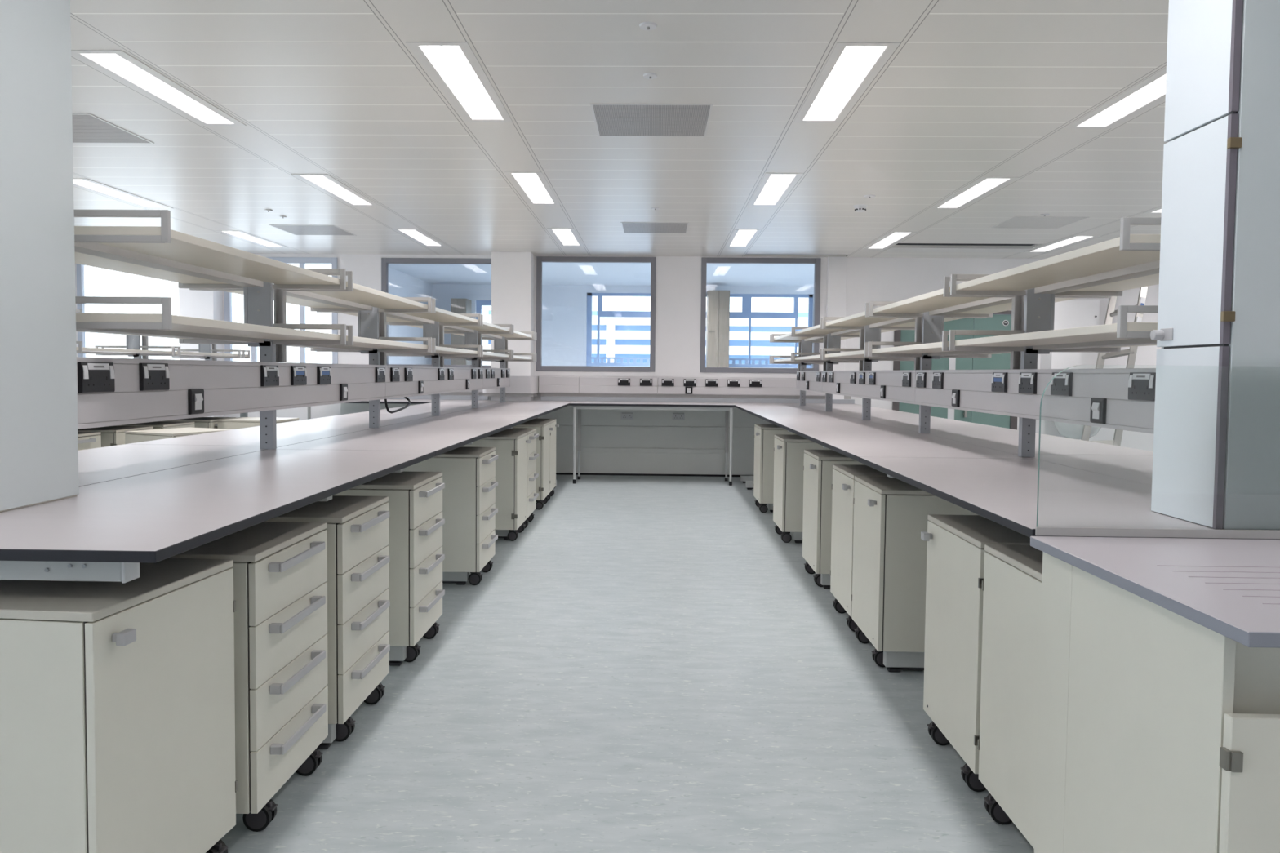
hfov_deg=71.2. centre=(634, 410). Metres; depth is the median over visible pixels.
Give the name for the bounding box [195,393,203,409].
rocker switch
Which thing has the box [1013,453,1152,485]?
countertop
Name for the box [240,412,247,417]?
laboratory bench
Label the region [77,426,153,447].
laboratory bench
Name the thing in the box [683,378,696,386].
double socket
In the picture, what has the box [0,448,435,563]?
countertop
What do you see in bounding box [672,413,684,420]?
wall socket
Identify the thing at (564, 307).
wall
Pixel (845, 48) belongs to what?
diffuser
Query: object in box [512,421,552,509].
base cabinet
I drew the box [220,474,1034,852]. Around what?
floor
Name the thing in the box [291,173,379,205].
ceiling light
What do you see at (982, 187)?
ceiling light
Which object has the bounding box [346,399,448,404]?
countertop
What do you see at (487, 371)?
double socket
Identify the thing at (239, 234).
ceiling light
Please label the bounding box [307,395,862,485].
laboratory bench
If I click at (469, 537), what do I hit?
drawer pedestal
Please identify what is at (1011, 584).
base cabinet
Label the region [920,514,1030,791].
base cabinet
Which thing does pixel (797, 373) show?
double socket
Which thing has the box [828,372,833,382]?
double socket
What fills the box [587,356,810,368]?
railing
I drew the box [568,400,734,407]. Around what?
countertop
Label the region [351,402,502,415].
countertop
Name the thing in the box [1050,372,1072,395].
double socket
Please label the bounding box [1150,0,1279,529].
column
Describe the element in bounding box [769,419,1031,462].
countertop
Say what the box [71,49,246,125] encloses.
ceiling light
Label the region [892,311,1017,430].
door
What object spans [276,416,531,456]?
countertop
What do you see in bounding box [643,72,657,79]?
sprinkler cover
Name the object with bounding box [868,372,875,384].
double socket
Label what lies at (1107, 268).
shelving rack
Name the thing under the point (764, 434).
base cabinet
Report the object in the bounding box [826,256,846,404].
column
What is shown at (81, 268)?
window
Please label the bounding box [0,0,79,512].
column
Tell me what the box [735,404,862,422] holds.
countertop
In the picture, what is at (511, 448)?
base cabinet
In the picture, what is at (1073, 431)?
basin
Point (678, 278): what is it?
wall
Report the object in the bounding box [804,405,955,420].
countertop
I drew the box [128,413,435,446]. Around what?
countertop
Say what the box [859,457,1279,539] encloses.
countertop
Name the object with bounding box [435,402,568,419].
countertop
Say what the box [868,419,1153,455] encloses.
countertop
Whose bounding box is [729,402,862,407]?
countertop
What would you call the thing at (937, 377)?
double socket
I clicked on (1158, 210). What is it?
ceiling light
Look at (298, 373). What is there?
double socket
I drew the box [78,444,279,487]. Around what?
countertop
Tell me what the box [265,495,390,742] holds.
drawer pedestal
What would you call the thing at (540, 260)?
window
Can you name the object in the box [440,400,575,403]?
countertop
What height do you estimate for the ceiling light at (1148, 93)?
0.063 m
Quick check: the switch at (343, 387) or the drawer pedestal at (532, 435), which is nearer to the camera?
the switch at (343, 387)
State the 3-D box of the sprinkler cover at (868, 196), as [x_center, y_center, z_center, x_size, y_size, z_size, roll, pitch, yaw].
[1.838,-1.676,6.992,0.089,0.016,0.089,1,2,1]
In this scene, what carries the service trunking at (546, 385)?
attached to the wall at (678, 278)
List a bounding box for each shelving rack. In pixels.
[73,208,536,448]
[75,309,249,360]
[768,217,1161,457]
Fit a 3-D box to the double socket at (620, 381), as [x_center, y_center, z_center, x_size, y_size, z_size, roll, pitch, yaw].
[-0.131,-0.346,10.739,0.148,0.086,0.013,1,2,1]
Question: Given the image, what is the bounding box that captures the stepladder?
[1080,286,1147,446]
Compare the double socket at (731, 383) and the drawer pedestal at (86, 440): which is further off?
the double socket at (731, 383)
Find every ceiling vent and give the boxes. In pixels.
[71,113,154,143]
[268,224,355,235]
[590,103,712,136]
[620,222,688,233]
[988,216,1088,228]
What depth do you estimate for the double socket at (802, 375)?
9.15 m
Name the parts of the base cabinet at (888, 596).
door, knob, panel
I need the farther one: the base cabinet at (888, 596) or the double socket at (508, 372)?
the double socket at (508, 372)
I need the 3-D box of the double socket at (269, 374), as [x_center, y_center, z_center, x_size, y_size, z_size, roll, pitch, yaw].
[-1.505,-0.145,3.685,0.013,0.086,0.148,1,2,1]
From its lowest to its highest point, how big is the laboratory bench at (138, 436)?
0.778 m
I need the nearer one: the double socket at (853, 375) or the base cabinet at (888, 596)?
the base cabinet at (888, 596)
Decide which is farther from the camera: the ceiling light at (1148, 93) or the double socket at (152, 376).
the ceiling light at (1148, 93)
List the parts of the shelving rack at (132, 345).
shelf rail, shelf, support plate, post, shelf rail, support plate, shelf, post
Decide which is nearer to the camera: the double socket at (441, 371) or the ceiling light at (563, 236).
the double socket at (441, 371)
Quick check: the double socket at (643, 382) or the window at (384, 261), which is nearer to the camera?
the double socket at (643, 382)
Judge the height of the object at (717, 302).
2.535 m
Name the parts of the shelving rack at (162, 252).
shelf, shelf, shelf rail, shelf rail, shelf, shelf, support plate, post, shelf, shelf, shelf rail, shelf rail, support plate, shelf, post, shelf, shelf, shelf rail, shelf rail, support plate, shelf, post, shelf, shelf, shelf rail, shelf rail, support plate, post, shelf, shelf rail, shelf rail, shelf, support plate, post, shelf, shelf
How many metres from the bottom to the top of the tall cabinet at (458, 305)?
2.380 m
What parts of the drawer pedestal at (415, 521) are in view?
panel, brake lever, drawer, drawer, drawer, drawer, handle, handle, handle, handle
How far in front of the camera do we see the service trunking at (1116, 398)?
3.69 m
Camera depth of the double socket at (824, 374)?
7.97 m
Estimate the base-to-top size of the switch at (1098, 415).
0.086 m
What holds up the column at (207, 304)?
attached to the wall at (678, 278)
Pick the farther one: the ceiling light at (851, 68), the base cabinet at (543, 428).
the base cabinet at (543, 428)
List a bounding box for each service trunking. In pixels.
[76,356,510,429]
[428,375,850,399]
[796,368,1155,433]
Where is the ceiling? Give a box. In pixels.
[70,0,1168,286]
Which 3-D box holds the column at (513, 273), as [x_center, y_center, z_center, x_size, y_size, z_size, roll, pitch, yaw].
[-1.458,-0.549,10.689,0.467,2.652,0.330,1,2,1]
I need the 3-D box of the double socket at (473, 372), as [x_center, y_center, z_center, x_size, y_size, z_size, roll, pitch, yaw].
[-1.406,-0.323,7.799,0.016,0.086,0.148,1,2,1]
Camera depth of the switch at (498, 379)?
9.01 m
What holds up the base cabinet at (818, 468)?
on the floor
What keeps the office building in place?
on the ground
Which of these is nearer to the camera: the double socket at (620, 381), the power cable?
the power cable
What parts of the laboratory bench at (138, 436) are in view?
door, panel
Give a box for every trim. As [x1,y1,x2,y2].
[884,246,1032,252]
[895,243,1034,245]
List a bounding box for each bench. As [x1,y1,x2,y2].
[0,402,568,749]
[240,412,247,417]
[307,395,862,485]
[735,404,1279,672]
[1030,536,1279,852]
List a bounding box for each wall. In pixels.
[75,253,1161,451]
[432,284,813,368]
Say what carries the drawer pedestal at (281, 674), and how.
on the floor
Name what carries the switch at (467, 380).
attached to the service trunking at (111, 392)
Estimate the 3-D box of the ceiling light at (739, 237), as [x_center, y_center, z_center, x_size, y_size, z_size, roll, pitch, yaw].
[1.116,-1.818,9.271,0.264,0.063,1.200,1,2,1]
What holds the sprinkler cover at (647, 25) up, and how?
attached to the ceiling
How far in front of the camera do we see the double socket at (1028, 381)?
3.61 m
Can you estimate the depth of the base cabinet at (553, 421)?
8.74 m
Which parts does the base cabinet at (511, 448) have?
panel, door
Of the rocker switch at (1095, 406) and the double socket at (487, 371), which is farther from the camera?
the double socket at (487, 371)
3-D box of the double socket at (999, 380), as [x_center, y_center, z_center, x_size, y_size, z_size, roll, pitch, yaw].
[1.603,-0.126,3.929,0.013,0.086,0.148,1,2,1]
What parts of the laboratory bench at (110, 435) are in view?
panel, door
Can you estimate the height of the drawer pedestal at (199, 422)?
0.778 m
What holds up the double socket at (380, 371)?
attached to the service trunking at (111, 392)
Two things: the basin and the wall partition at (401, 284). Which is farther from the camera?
the wall partition at (401, 284)
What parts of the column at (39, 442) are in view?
trim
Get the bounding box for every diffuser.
[824,48,877,83]
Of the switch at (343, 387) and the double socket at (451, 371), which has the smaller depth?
the switch at (343, 387)
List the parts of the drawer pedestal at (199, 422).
panel, drawer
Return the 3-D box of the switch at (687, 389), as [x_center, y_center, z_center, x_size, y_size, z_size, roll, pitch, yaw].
[0.647,-0.248,10.725,0.086,0.086,0.013,1,2,1]
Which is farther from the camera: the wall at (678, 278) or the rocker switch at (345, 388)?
the wall at (678, 278)
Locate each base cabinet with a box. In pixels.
[0,557,237,852]
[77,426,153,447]
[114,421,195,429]
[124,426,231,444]
[462,431,530,541]
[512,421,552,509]
[528,418,559,501]
[753,423,797,512]
[773,434,830,542]
[801,449,865,586]
[830,464,887,631]
[851,475,977,667]
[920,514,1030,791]
[977,544,1042,848]
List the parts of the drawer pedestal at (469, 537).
panel, drawer, drawer, drawer, drawer, handle, handle, handle, handle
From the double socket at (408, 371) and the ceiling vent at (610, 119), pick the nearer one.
the ceiling vent at (610, 119)
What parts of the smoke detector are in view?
plate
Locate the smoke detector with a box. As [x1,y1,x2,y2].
[853,204,867,212]
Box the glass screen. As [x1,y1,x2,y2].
[1035,364,1279,538]
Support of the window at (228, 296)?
in the wall at (678, 278)
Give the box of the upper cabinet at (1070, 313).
[1040,299,1099,368]
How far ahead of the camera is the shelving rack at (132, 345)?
8.20 m
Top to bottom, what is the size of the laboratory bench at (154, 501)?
0.900 m
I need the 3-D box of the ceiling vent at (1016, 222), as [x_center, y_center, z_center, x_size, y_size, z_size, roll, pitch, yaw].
[3.670,-1.715,8.149,0.644,0.003,0.624,1,2,1]
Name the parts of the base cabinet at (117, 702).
panel, knob, door, brake lever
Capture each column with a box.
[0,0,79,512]
[178,288,223,417]
[491,251,534,401]
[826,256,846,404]
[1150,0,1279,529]
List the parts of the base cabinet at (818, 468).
door, knob, panel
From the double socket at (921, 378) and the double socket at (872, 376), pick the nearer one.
the double socket at (921, 378)
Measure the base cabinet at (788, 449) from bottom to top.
0.778 m
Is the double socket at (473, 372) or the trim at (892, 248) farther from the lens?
the trim at (892, 248)
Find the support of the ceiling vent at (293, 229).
in the ceiling
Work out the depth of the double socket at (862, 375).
6.52 m
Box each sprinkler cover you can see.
[639,21,657,30]
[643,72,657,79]
[863,194,875,198]
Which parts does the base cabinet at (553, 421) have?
panel, door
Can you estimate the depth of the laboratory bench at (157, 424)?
7.58 m
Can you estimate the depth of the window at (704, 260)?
10.74 m
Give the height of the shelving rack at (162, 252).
0.793 m
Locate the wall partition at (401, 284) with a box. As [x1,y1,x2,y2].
[388,266,432,364]
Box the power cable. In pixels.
[384,396,411,413]
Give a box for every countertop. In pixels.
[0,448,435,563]
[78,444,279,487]
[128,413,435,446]
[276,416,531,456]
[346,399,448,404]
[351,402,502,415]
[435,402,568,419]
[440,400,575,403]
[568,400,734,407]
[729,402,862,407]
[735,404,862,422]
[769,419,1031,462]
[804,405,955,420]
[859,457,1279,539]
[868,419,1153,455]
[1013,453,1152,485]
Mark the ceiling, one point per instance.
(971, 91)
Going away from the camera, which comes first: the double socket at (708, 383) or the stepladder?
the stepladder
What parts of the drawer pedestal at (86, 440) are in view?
handle, panel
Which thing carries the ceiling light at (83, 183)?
attached to the ceiling
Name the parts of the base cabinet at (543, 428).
panel, door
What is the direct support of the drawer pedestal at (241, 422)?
on the floor
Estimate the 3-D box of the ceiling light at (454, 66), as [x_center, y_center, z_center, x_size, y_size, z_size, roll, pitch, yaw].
[-0.830,-1.625,4.400,0.264,0.063,1.200,1,2,1]
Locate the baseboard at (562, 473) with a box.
[555,472,753,476]
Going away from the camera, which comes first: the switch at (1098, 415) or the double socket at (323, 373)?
the switch at (1098, 415)
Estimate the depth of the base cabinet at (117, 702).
1.84 m
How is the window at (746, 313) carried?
in the wall at (564, 307)
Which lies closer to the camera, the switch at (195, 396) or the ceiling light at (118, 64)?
the switch at (195, 396)
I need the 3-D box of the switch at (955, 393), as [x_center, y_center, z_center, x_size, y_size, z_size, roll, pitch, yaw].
[1.616,-0.064,4.500,0.013,0.086,0.086,1,2,1]
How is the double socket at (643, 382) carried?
attached to the service trunking at (546, 385)
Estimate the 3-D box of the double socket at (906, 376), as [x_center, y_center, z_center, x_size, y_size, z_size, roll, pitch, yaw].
[1.638,-0.189,5.384,0.013,0.086,0.148,1,2,1]
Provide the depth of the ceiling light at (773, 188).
6.80 m
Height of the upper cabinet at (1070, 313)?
1.140 m
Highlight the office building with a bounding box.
[481,309,808,368]
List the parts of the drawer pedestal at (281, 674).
panel, brake lever, drawer, drawer, drawer, drawer, handle, handle, handle, handle, brake lever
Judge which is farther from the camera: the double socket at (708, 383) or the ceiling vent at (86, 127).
the double socket at (708, 383)
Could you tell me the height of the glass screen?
0.397 m
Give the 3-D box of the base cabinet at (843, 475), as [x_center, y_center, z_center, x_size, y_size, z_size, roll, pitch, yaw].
[1.298,0.685,4.483,0.594,0.778,0.508,1,2,1]
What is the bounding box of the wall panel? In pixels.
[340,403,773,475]
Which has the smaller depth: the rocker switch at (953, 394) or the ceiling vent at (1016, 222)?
the rocker switch at (953, 394)
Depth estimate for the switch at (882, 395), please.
5.92 m
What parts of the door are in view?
vision panel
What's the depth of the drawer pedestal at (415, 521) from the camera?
3.76 m
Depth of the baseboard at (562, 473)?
10.84 m
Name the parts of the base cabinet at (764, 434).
door, panel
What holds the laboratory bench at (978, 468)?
on the floor
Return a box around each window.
[76,263,86,357]
[223,257,337,364]
[381,257,491,368]
[475,300,491,319]
[536,256,656,372]
[586,293,813,368]
[700,257,821,373]
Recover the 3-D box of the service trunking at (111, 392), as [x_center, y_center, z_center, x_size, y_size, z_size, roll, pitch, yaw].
[-1.556,-0.208,6.121,0.245,0.202,7.327,1,2,1]
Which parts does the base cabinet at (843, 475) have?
door, knob, panel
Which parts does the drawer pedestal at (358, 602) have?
panel, brake lever, drawer, drawer, drawer, drawer, handle, handle, handle, handle, brake lever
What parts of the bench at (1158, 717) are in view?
panel, panel, door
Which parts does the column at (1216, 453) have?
panel, panel, panel, corner trim, corner trim, corner trim, panel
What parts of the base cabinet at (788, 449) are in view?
door, panel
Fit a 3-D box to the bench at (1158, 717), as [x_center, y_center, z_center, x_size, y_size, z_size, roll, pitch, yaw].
[1.767,0.758,1.687,1.730,0.886,0.766,1,2,1]
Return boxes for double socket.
[77,361,115,393]
[138,363,169,391]
[260,364,279,386]
[290,365,306,385]
[316,366,331,384]
[375,367,385,382]
[390,367,399,382]
[404,367,413,381]
[438,368,444,380]
[448,368,453,379]
[471,368,476,378]
[478,368,483,378]
[485,368,490,377]
[490,368,494,377]
[501,369,505,377]
[506,369,510,377]
[617,378,630,385]
[640,378,652,386]
[662,378,674,386]
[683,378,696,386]
[705,379,718,386]
[727,379,739,386]
[749,379,761,386]
[796,372,799,380]
[800,372,804,380]
[816,372,820,382]
[822,372,826,382]
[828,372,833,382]
[849,372,856,383]
[858,372,865,384]
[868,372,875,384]
[902,372,911,386]
[915,372,926,387]
[932,372,943,388]
[991,372,1007,392]
[1017,372,1037,394]
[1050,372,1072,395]
[1128,372,1155,400]
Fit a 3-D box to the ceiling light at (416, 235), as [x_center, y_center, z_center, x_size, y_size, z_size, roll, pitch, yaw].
[-2.262,-1.858,9.450,0.264,0.063,1.200,1,2,1]
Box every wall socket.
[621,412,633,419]
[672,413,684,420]
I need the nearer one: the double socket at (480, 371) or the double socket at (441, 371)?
the double socket at (441, 371)
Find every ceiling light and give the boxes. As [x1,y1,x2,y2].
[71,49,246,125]
[73,177,173,208]
[213,230,288,247]
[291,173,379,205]
[391,228,446,246]
[405,41,512,121]
[504,171,559,204]
[546,227,583,245]
[725,229,761,246]
[747,173,803,205]
[793,42,900,122]
[862,231,917,248]
[929,177,1019,208]
[1024,235,1099,252]
[1064,66,1166,128]
[1143,206,1161,213]
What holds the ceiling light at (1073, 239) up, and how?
attached to the ceiling
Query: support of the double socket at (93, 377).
attached to the service trunking at (111, 392)
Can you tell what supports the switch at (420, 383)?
attached to the service trunking at (111, 392)
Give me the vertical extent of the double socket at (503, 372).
0.086 m
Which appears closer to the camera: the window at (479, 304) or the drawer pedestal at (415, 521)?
the drawer pedestal at (415, 521)
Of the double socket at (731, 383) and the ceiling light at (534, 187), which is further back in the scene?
the double socket at (731, 383)
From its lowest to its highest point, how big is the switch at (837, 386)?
0.086 m
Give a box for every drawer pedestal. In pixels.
[77,431,101,450]
[164,417,235,428]
[170,521,328,831]
[217,417,298,429]
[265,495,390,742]
[333,471,444,662]
[403,446,497,585]
[500,427,538,528]
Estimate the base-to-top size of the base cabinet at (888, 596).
0.778 m
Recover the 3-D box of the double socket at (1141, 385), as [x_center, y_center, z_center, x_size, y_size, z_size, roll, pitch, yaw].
[1.575,-0.076,2.771,0.013,0.086,0.148,1,2,1]
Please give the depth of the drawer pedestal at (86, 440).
6.43 m
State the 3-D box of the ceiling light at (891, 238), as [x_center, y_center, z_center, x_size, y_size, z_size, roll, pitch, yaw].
[2.650,-1.807,9.335,0.264,0.063,1.200,1,2,1]
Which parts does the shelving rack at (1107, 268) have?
shelf, shelf, post, support plate, shelf, shelf rail, shelf, post, support plate, shelf, shelf rail, shelf rail, shelf, shelf, post, support plate, shelf, shelf rail, shelf rail, shelf, post, shelf, shelf, support plate, shelf rail, shelf rail, shelf, shelf, post, support plate, shelf, shelf, shelf rail, shelf rail, shelf, shelf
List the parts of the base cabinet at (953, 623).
knob, brake lever, door, brake lever, panel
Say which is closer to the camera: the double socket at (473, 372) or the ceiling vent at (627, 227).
the double socket at (473, 372)
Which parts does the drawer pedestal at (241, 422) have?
panel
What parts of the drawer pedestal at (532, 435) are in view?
panel, drawer, drawer, drawer, drawer, handle, handle, handle, handle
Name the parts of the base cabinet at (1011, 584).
brake lever, panel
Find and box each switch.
[187,388,204,414]
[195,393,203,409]
[339,383,347,400]
[343,386,347,397]
[417,380,423,393]
[466,378,469,389]
[497,377,500,386]
[684,386,692,393]
[835,382,839,393]
[880,385,885,398]
[951,389,959,407]
[951,392,955,404]
[1089,397,1106,423]
[1091,402,1099,418]
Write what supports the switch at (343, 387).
attached to the service trunking at (111, 392)
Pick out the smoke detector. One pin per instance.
(859, 207)
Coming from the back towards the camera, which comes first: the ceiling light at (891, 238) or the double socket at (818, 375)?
the ceiling light at (891, 238)
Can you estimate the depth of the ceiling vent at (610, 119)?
4.92 m
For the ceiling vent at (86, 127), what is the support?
in the ceiling
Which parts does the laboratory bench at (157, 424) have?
panel, door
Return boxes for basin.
[1053,421,1101,439]

